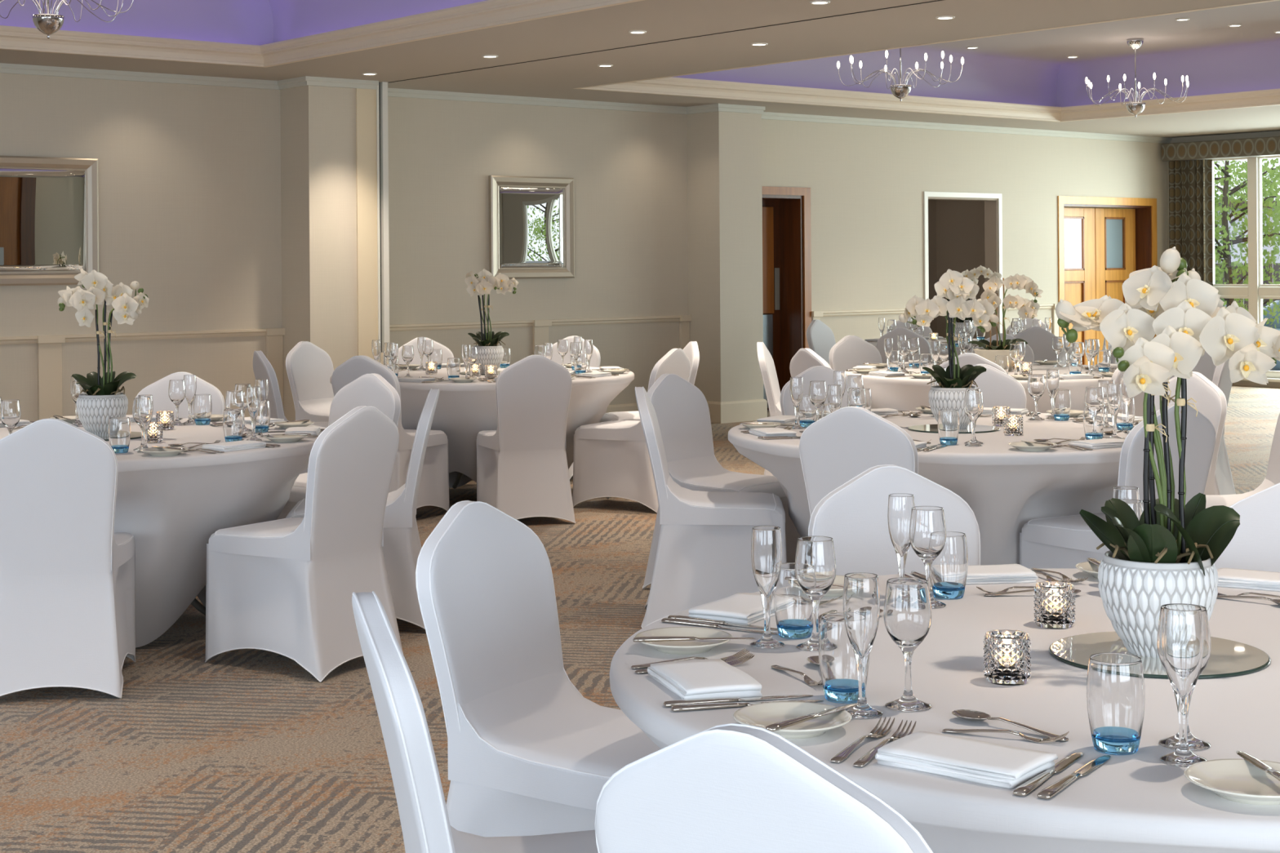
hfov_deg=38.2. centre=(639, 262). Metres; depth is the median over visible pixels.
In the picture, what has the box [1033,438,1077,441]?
spoon
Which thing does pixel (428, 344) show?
bowl
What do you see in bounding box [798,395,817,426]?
tumbler
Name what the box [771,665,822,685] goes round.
fork
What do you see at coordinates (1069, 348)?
tumbler
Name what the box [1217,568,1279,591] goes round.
napkin
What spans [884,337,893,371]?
champagne flute
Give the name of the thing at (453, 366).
tumbler
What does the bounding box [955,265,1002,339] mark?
potted orchid
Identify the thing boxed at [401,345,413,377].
wine glass
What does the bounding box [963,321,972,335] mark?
wine glass
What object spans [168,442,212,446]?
spoon
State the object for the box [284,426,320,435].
napkin
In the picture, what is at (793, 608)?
tumbler
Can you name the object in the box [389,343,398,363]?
bowl
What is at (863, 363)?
butter knife
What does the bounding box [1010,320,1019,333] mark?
wine glass
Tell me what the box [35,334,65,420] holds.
trim
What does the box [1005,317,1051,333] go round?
banquet chair
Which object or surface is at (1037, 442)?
butter knife
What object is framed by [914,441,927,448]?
napkin
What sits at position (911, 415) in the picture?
bowl
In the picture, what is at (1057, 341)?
wine glass
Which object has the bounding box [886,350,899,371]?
tumbler
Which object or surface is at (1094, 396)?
bowl
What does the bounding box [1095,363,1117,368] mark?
napkin
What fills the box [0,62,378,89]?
trim
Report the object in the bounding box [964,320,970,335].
champagne flute
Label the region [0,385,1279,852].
floor
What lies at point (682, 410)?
banquet chair
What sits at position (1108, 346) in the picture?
champagne flute
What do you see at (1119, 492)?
champagne flute
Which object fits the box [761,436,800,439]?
table knife
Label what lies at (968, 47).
recessed light
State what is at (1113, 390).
bowl
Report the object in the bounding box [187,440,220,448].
fork
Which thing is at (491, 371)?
votive holder
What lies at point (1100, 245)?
door
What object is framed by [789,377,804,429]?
champagne flute
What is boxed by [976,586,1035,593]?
fork
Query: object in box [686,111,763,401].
pillar
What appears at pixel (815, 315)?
trim
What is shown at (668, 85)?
trim
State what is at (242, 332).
trim
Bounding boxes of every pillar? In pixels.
[280,85,357,421]
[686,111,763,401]
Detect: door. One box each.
[761,186,811,409]
[1057,195,1157,365]
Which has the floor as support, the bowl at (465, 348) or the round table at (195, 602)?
the round table at (195, 602)
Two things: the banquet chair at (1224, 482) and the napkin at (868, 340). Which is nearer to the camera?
the banquet chair at (1224, 482)
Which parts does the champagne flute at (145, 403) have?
stem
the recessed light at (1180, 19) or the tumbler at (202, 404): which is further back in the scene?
the recessed light at (1180, 19)
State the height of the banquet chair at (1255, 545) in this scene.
0.918 m
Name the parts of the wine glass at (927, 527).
stem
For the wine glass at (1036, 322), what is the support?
on the tablecloth at (1062, 356)
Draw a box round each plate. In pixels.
[48,415,79,422]
[99,431,141,440]
[139,446,188,456]
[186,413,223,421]
[262,434,308,442]
[273,421,314,428]
[399,364,421,368]
[448,377,478,382]
[459,370,502,375]
[564,364,587,368]
[600,368,628,373]
[635,626,732,654]
[733,701,851,738]
[742,422,782,429]
[823,575,844,596]
[851,368,879,373]
[864,363,887,368]
[907,424,999,433]
[909,373,931,378]
[915,406,933,413]
[1008,441,1057,451]
[1010,374,1028,380]
[1034,360,1061,364]
[1046,409,1083,417]
[1048,631,1271,679]
[1075,560,1101,578]
[1097,372,1113,377]
[1183,759,1279,804]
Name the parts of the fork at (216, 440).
handle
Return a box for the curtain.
[1168,159,1213,285]
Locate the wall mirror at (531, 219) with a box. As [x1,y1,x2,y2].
[488,175,574,278]
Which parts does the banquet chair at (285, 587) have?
seat, backrest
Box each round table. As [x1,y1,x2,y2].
[191,598,205,615]
[452,471,462,488]
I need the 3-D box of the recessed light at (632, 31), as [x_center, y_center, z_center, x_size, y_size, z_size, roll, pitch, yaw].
[-0.014,-1.376,11.040,0.110,0.008,0.110,0,0,-40]
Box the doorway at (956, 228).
[928,199,985,338]
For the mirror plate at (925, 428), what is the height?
0.006 m
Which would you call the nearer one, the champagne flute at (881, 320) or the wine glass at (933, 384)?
the wine glass at (933, 384)
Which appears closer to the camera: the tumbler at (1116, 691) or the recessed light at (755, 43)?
the tumbler at (1116, 691)
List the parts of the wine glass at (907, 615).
stem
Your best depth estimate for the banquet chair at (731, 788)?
1.94 m
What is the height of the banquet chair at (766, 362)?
0.918 m
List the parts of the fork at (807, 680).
handle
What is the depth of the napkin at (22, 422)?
7.74 m
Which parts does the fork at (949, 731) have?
handle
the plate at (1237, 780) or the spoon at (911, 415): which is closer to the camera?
the plate at (1237, 780)
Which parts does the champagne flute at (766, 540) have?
stem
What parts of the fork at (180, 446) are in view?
handle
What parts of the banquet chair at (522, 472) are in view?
seat, backrest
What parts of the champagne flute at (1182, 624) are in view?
stem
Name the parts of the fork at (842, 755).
handle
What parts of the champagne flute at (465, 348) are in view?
stem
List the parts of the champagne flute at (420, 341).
stem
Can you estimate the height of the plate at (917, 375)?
0.021 m
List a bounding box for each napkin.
[0,419,30,427]
[125,414,155,422]
[201,440,266,452]
[244,417,284,425]
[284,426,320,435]
[397,377,435,382]
[441,363,468,367]
[575,372,611,377]
[599,366,623,370]
[647,658,762,699]
[688,592,774,624]
[748,427,796,436]
[756,415,799,424]
[853,365,876,368]
[864,337,879,342]
[868,370,905,376]
[871,408,898,415]
[875,730,1057,788]
[898,361,919,365]
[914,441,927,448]
[965,564,1038,584]
[982,407,1028,415]
[1059,373,1093,379]
[1068,438,1124,448]
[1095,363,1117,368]
[1104,413,1143,422]
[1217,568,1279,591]
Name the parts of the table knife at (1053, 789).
handle, blade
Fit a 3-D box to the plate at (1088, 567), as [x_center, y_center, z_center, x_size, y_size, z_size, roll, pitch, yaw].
[0.996,0.647,3.868,0.167,0.021,0.167,0,0,-43]
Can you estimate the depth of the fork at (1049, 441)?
6.48 m
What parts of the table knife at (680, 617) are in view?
handle, blade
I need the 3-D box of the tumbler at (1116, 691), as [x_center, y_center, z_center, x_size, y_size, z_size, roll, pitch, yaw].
[0.644,0.598,2.503,0.077,0.125,0.077,0,0,20]
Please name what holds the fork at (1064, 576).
on the tablecloth at (1137, 802)
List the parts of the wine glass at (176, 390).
stem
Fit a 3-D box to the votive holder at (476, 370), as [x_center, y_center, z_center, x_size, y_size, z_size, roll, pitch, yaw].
[-0.973,0.634,10.909,0.074,0.075,0.074,0,0,16]
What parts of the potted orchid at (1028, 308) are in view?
flower, flower, pot, flower, flower, flower stem, flower stem, flower, flower, flower, flower stem, flower, flower, flower, flower, flower, flower, flower, flower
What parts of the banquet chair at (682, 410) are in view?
backrest, seat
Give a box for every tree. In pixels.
[1080,160,1266,305]
[1118,157,1279,328]
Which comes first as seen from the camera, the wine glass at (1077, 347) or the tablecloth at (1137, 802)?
the tablecloth at (1137, 802)
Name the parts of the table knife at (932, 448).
handle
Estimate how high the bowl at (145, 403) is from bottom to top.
0.121 m
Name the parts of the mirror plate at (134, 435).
glass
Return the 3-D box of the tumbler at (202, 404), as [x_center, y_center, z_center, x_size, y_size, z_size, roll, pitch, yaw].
[-1.830,0.616,7.738,0.077,0.125,0.077,0,0,9]
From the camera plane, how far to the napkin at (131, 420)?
7.90 m
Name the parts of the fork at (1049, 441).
handle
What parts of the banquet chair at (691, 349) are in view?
seat, backrest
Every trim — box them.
[0,0,643,67]
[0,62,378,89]
[0,328,266,344]
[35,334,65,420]
[265,328,284,409]
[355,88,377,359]
[376,84,381,362]
[378,82,382,351]
[379,81,389,351]
[387,87,765,114]
[389,0,942,82]
[389,315,680,331]
[532,320,551,355]
[573,0,1279,121]
[679,315,691,349]
[761,111,1171,143]
[811,311,822,320]
[822,308,905,316]
[1004,303,1053,310]
[1052,303,1058,336]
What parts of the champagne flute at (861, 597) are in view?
stem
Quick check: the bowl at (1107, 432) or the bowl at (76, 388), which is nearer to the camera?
the bowl at (1107, 432)
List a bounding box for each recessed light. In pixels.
[361,72,377,75]
[481,54,497,57]
[597,64,613,66]
[628,30,646,33]
[750,42,768,45]
[809,0,830,4]
[935,15,955,19]
[966,46,977,48]
[1066,55,1078,57]
[1175,17,1189,20]
[1228,24,1241,26]
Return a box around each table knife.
[265,444,275,447]
[426,380,444,382]
[661,617,777,634]
[662,694,813,706]
[667,615,777,630]
[671,699,823,711]
[757,435,799,438]
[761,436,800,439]
[888,375,906,377]
[897,572,932,591]
[911,570,925,579]
[916,444,937,451]
[923,444,947,451]
[1013,751,1084,796]
[1037,755,1111,799]
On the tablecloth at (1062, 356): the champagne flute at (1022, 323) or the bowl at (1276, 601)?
the champagne flute at (1022, 323)
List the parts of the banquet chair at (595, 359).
backrest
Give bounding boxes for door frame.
[923,191,1002,338]
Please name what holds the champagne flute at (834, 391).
on the tablecloth at (1006, 487)
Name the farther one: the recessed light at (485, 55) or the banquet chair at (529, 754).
the recessed light at (485, 55)
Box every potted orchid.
[57,269,149,436]
[464,268,518,373]
[898,269,999,428]
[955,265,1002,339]
[968,273,1043,371]
[1055,246,1279,657]
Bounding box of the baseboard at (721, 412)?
[605,399,767,423]
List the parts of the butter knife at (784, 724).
handle, blade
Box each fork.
[179,445,224,453]
[185,448,216,453]
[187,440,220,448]
[477,377,491,382]
[631,648,749,668]
[635,652,754,673]
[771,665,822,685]
[818,609,837,625]
[819,595,842,603]
[830,716,894,763]
[853,720,916,767]
[897,410,923,414]
[898,411,915,414]
[942,728,1069,743]
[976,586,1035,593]
[1031,568,1088,582]
[1032,570,1071,582]
[1045,440,1093,449]
[1052,444,1086,450]
[1054,436,1086,444]
[1217,592,1279,598]
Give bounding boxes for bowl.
[70,376,76,403]
[71,381,86,403]
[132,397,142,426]
[137,395,153,427]
[168,379,186,404]
[168,444,183,446]
[183,374,196,402]
[225,390,244,410]
[234,383,250,409]
[246,386,261,417]
[254,378,268,399]
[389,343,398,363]
[401,345,413,364]
[417,337,425,355]
[422,339,433,356]
[461,344,471,364]
[468,346,477,364]
[556,339,568,356]
[584,339,593,358]
[751,525,782,595]
[789,377,803,406]
[795,536,836,599]
[808,381,826,407]
[843,572,879,654]
[883,577,931,652]
[906,414,921,417]
[909,506,946,562]
[930,375,938,386]
[951,709,991,721]
[963,391,983,418]
[965,388,980,421]
[1027,373,1044,399]
[1033,439,1049,441]
[1046,369,1059,397]
[1074,589,1081,594]
[1084,386,1104,405]
[1097,379,1114,406]
[1103,431,1112,434]
[1106,383,1121,414]
[1120,375,1128,397]
[1156,603,1211,675]
[1161,604,1204,695]
[1271,599,1279,604]
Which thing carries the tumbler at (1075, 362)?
on the tablecloth at (906, 393)
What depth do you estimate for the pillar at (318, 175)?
13.72 m
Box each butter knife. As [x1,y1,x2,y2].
[53,415,71,419]
[152,446,186,450]
[255,433,311,435]
[271,419,310,423]
[632,636,755,642]
[739,422,779,425]
[765,703,859,731]
[831,583,843,587]
[853,368,884,370]
[862,363,886,364]
[1021,440,1053,446]
[1086,557,1100,566]
[1235,751,1279,781]
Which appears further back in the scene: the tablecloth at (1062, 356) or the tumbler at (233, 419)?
the tablecloth at (1062, 356)
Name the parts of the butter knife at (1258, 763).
blade, handle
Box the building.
[1082,200,1279,304]
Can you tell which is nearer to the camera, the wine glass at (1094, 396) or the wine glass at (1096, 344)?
the wine glass at (1094, 396)
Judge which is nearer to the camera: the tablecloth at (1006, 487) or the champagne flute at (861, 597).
the champagne flute at (861, 597)
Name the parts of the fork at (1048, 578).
handle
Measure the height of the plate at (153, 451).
0.021 m
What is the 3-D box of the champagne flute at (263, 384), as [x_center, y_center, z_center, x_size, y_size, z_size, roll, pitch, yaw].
[-1.529,0.574,7.478,0.060,0.204,0.060,0,0,34]
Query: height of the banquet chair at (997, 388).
0.918 m
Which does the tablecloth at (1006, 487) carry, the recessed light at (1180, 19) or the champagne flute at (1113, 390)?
the champagne flute at (1113, 390)
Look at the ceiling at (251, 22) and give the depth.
12.49 m
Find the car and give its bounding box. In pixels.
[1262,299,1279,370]
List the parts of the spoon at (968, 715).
handle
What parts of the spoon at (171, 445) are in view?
handle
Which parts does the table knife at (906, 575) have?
handle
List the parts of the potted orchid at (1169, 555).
flower, flower, flower stem, flower, flower stem, flower, flower, flower, flower, flower, pot, flower stem, flower stem, flower, flower stem, flower, flower, flower, flower, flower, flower, flower, flower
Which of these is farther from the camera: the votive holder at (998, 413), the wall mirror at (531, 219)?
the wall mirror at (531, 219)
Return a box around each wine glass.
[0,399,21,435]
[71,381,86,426]
[132,397,149,450]
[168,379,186,425]
[225,390,244,440]
[234,383,251,431]
[383,342,394,357]
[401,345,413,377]
[422,339,433,370]
[468,346,477,379]
[534,345,543,355]
[556,339,568,369]
[569,342,581,373]
[795,536,836,651]
[808,381,826,421]
[846,374,863,393]
[847,387,866,408]
[883,577,931,711]
[887,320,896,331]
[897,340,910,372]
[908,337,919,368]
[909,318,917,332]
[909,506,946,608]
[930,375,938,417]
[938,342,948,363]
[960,335,971,352]
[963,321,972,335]
[963,391,983,444]
[1009,343,1017,374]
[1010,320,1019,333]
[1027,373,1044,420]
[1031,319,1040,327]
[1052,336,1063,367]
[1071,342,1084,373]
[1084,386,1104,437]
[1088,338,1099,371]
[1097,379,1114,428]
[1119,498,1142,520]
[1156,603,1211,751]
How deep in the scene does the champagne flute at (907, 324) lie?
15.36 m
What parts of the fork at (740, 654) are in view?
handle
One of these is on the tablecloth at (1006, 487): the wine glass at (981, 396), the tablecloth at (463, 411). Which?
the wine glass at (981, 396)
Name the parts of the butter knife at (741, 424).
handle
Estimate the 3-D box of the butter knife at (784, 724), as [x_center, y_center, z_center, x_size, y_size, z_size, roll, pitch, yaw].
[0.248,0.639,2.615,0.018,0.008,0.210,0,0,42]
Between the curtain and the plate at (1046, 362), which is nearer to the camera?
the plate at (1046, 362)
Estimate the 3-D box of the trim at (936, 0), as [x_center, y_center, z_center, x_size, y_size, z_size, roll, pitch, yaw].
[3.043,-1.411,8.051,0.012,0.023,15.496,0,0,-40]
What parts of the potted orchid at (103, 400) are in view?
flower, flower, flower, flower, flower, flower, flower, flower stem, pot, flower stem, flower, flower, flower, flower stem, flower, flower, flower, flower, flower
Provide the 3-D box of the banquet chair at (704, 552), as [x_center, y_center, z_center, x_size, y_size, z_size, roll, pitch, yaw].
[0.281,0.948,7.304,0.598,0.918,0.440,0,0,2]
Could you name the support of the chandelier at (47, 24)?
hanging from the ceiling at (251, 22)
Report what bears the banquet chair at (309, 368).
on the floor
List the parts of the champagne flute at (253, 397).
stem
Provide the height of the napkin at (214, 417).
0.021 m
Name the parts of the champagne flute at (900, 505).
stem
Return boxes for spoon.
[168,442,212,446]
[242,432,256,437]
[806,655,819,666]
[882,414,921,417]
[951,709,1068,741]
[983,589,1081,595]
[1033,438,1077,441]
[1103,430,1122,434]
[1217,595,1279,604]
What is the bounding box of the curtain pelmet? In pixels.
[1161,136,1279,161]
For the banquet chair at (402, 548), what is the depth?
7.08 m
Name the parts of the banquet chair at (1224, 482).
backrest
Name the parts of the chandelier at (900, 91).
arm, arm, arm, arm, arm, arm, rod, lamp shade, arm, arm, arm, arm, arm, arm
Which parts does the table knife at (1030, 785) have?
handle, blade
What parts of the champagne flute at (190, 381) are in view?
stem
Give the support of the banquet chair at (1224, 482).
on the floor
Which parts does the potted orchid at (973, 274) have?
pot, flower, flower, flower, flower, flower, flower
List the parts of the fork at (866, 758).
handle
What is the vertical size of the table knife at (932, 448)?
0.008 m
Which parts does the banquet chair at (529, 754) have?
backrest, seat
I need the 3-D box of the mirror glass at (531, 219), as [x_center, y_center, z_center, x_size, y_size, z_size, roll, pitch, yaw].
[-0.900,-0.291,15.380,0.687,0.677,0.006,0,0,-40]
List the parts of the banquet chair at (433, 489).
backrest, seat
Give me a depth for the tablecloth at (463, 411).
10.54 m
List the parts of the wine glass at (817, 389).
stem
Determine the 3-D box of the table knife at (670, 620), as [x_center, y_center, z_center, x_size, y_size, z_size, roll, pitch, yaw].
[0.144,0.660,3.357,0.237,0.008,0.019,0,0,31]
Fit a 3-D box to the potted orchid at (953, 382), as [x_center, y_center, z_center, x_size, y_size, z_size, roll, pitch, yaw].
[1.214,0.338,7.264,0.393,0.626,0.206,0,0,5]
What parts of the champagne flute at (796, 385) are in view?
stem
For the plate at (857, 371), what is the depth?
10.92 m
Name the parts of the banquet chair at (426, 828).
backrest, seat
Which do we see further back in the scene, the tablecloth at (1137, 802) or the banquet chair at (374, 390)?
the banquet chair at (374, 390)
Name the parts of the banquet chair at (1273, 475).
seat, backrest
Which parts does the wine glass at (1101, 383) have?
stem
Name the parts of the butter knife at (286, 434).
handle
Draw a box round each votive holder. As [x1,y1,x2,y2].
[146,422,163,443]
[155,410,173,430]
[425,361,437,374]
[468,363,481,377]
[484,364,497,378]
[928,333,938,342]
[982,629,1031,685]
[991,405,1010,426]
[1003,414,1022,435]
[1011,360,1023,372]
[1021,361,1032,374]
[1033,581,1075,629]
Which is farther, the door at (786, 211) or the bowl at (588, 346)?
the door at (786, 211)
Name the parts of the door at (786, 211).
kick plate, panel, push plate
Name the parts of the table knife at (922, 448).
handle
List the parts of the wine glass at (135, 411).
stem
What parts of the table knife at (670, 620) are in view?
handle, blade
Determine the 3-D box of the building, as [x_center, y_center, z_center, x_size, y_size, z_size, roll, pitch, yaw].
[15.873,0.095,58.306,18.600,3.800,6.600,0,0,15]
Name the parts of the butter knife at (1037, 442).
handle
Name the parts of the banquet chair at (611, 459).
seat, backrest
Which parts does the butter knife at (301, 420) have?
handle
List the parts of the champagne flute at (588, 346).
stem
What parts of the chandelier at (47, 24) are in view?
arm, arm, arm, rod, lamp shade, arm, arm, arm, arm, arm, arm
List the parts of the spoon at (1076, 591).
handle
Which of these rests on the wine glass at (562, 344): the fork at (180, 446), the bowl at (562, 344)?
the bowl at (562, 344)
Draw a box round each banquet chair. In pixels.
[0,418,136,698]
[132,371,225,417]
[204,405,403,682]
[253,350,328,474]
[276,373,400,519]
[285,341,333,422]
[285,388,439,629]
[331,355,449,511]
[351,591,598,852]
[398,337,453,368]
[415,500,660,837]
[475,355,575,523]
[551,335,600,479]
[572,348,690,512]
[594,723,933,852]
[599,341,699,422]
[635,386,786,628]
[642,373,800,589]
[756,342,782,475]
[780,365,848,415]
[789,348,831,377]
[799,406,918,515]
[806,319,835,365]
[808,464,980,575]
[828,335,882,370]
[875,327,931,363]
[895,317,932,337]
[929,352,1007,386]
[969,364,1026,408]
[971,333,1034,363]
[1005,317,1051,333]
[1013,326,1057,364]
[1019,402,1215,568]
[1108,368,1174,417]
[1110,351,1124,364]
[1154,371,1226,495]
[1191,351,1215,382]
[1205,413,1279,508]
[1212,357,1235,495]
[1213,482,1279,572]
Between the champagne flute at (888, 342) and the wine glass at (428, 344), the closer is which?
the champagne flute at (888, 342)
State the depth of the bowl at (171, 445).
6.76 m
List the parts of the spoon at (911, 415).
handle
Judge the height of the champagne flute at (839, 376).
0.204 m
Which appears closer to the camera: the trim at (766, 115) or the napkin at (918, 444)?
the napkin at (918, 444)
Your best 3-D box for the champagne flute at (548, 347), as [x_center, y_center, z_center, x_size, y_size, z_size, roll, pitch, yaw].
[-0.531,0.567,10.688,0.060,0.204,0.060,0,0,-31]
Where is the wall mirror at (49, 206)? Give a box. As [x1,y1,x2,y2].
[0,155,98,285]
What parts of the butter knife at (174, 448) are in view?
handle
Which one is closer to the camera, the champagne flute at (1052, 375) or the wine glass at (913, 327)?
the champagne flute at (1052, 375)
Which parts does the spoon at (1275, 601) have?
handle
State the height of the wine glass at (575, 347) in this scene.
0.188 m
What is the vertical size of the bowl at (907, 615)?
0.104 m
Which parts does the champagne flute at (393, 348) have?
stem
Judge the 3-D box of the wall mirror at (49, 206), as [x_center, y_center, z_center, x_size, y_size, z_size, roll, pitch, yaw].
[-4.648,-0.281,12.258,2.200,0.880,0.045,0,0,-40]
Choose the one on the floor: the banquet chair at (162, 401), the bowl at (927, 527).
the banquet chair at (162, 401)
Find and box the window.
[1212,155,1279,382]
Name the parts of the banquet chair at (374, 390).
seat, backrest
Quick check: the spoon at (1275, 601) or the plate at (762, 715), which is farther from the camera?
the spoon at (1275, 601)
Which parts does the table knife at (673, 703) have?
handle, blade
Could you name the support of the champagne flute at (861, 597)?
on the tablecloth at (1137, 802)
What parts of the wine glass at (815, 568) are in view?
stem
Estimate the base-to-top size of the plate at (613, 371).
0.021 m
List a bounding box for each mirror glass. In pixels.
[0,168,85,271]
[498,186,564,267]
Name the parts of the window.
sill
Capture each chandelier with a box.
[0,0,133,38]
[836,48,964,101]
[1084,38,1188,117]
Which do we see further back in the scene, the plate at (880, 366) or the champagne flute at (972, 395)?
the plate at (880, 366)
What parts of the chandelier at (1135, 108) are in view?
arm, arm, arm, arm, arm, arm, rod, lamp shade, arm, arm, arm, arm, arm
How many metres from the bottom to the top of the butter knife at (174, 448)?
0.008 m
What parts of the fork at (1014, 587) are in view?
handle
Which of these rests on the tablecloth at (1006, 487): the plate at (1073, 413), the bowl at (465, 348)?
the plate at (1073, 413)
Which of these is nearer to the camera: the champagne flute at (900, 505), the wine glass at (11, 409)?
the champagne flute at (900, 505)
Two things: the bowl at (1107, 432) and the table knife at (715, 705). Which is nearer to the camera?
the table knife at (715, 705)
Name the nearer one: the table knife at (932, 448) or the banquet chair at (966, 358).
the table knife at (932, 448)
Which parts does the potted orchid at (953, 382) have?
flower, flower, flower, flower, flower stem, flower, flower, flower stem, flower, pot, flower, flower, flower, flower, flower stem, flower, flower, flower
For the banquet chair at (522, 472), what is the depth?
9.97 m
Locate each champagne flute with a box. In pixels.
[0,396,1,420]
[70,376,79,425]
[137,395,153,453]
[183,374,196,423]
[246,386,262,440]
[254,378,269,429]
[371,339,380,361]
[389,343,398,373]
[417,337,425,369]
[461,344,471,377]
[543,342,552,359]
[573,336,582,349]
[584,339,593,373]
[749,525,784,648]
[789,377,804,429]
[827,384,841,413]
[833,370,845,406]
[843,572,883,719]
[878,317,884,337]
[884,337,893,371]
[887,493,915,577]
[897,334,906,368]
[905,316,911,328]
[930,340,940,364]
[957,333,965,354]
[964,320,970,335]
[964,388,982,446]
[1015,341,1025,374]
[1018,319,1026,332]
[1044,317,1051,332]
[1045,369,1059,419]
[1062,333,1071,366]
[1084,339,1094,375]
[1104,337,1114,371]
[1106,383,1123,439]
[1112,486,1139,500]
[1120,375,1133,427]
[1160,604,1207,767]
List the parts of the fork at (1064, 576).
handle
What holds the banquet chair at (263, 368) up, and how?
on the floor
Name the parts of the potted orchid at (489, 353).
flower, flower, flower, flower stem, flower, flower, flower, flower stem, pot, flower, flower, flower stem, flower, flower, flower, flower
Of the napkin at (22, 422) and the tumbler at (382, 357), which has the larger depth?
the tumbler at (382, 357)
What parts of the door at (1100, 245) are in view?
pane, pane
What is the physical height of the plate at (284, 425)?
0.021 m
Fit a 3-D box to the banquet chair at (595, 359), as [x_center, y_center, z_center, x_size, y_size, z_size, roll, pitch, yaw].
[-0.547,0.954,12.207,0.440,0.918,0.598,0,0,21]
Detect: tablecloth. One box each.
[0,417,326,648]
[329,365,634,488]
[609,568,1279,852]
[728,411,1136,564]
[845,363,1115,414]
[868,338,1072,364]
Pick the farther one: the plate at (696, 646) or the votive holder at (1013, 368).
the votive holder at (1013, 368)
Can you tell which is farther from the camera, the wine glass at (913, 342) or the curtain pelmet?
the curtain pelmet
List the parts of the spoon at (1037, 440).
handle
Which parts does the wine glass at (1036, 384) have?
stem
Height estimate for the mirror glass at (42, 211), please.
0.718 m
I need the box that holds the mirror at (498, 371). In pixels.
[459,370,502,373]
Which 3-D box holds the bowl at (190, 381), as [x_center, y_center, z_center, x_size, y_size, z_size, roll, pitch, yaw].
[-1.899,0.535,7.803,0.054,0.121,0.054,0,0,40]
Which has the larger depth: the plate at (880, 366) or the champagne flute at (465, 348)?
the plate at (880, 366)
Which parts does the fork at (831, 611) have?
handle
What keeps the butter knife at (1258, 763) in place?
on the plate at (1237, 780)
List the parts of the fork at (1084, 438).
handle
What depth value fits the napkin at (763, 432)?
7.02 m
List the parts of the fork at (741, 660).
handle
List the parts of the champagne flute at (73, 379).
stem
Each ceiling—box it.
[0,0,486,44]
[0,0,1279,137]
[673,0,1279,106]
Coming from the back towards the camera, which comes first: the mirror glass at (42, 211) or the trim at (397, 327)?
the trim at (397, 327)
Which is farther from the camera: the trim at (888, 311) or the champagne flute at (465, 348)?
the trim at (888, 311)
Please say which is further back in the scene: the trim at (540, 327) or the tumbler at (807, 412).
the trim at (540, 327)
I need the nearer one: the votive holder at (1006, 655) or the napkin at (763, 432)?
the votive holder at (1006, 655)
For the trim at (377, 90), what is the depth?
13.93 m
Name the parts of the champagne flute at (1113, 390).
stem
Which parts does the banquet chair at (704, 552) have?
backrest, seat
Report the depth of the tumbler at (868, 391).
7.78 m
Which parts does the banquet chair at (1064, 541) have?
seat, backrest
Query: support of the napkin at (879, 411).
on the tablecloth at (1006, 487)
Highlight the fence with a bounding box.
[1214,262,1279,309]
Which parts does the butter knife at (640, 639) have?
handle, blade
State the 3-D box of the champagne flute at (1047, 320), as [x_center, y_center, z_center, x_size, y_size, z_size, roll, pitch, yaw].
[3.235,0.539,14.658,0.060,0.204,0.060,0,0,27]
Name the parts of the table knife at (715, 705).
handle, blade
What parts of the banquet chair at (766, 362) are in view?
backrest, seat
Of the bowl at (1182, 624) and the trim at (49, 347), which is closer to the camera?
the bowl at (1182, 624)
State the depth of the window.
20.32 m
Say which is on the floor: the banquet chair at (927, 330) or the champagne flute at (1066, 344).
the banquet chair at (927, 330)
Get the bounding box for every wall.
[0,72,1168,422]
[1168,130,1279,387]
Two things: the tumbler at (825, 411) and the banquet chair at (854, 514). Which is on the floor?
the banquet chair at (854, 514)
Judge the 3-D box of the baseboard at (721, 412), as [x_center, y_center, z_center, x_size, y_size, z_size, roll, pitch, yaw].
[-0.517,1.321,15.410,3.918,0.186,0.446,0,0,-40]
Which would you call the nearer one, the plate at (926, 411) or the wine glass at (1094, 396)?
the wine glass at (1094, 396)
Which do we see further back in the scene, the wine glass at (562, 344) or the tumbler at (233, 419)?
the wine glass at (562, 344)
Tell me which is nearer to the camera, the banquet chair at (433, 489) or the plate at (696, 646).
the plate at (696, 646)
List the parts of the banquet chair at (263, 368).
backrest, seat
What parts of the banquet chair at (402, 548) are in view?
seat, backrest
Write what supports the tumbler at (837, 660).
on the tablecloth at (1137, 802)
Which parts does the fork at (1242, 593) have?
handle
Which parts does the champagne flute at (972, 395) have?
stem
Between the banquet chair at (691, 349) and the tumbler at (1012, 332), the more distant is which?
the tumbler at (1012, 332)
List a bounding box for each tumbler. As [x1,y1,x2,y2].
[108,417,130,453]
[193,394,212,425]
[222,408,244,442]
[251,400,270,432]
[379,351,386,366]
[386,355,399,377]
[430,349,442,368]
[446,357,460,380]
[499,347,511,368]
[570,350,582,370]
[573,353,586,373]
[773,562,813,639]
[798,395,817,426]
[818,613,869,703]
[821,404,831,417]
[864,388,871,411]
[882,327,889,335]
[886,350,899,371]
[907,346,919,367]
[915,325,924,336]
[920,353,933,373]
[930,531,968,599]
[937,408,959,444]
[955,330,960,346]
[972,345,982,353]
[976,326,985,340]
[995,355,1008,374]
[1006,329,1016,336]
[1052,389,1071,421]
[1067,346,1071,357]
[1068,353,1082,373]
[1083,405,1104,439]
[1086,653,1145,755]
[1097,350,1110,372]
[1115,396,1134,430]
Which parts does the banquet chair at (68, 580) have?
backrest, seat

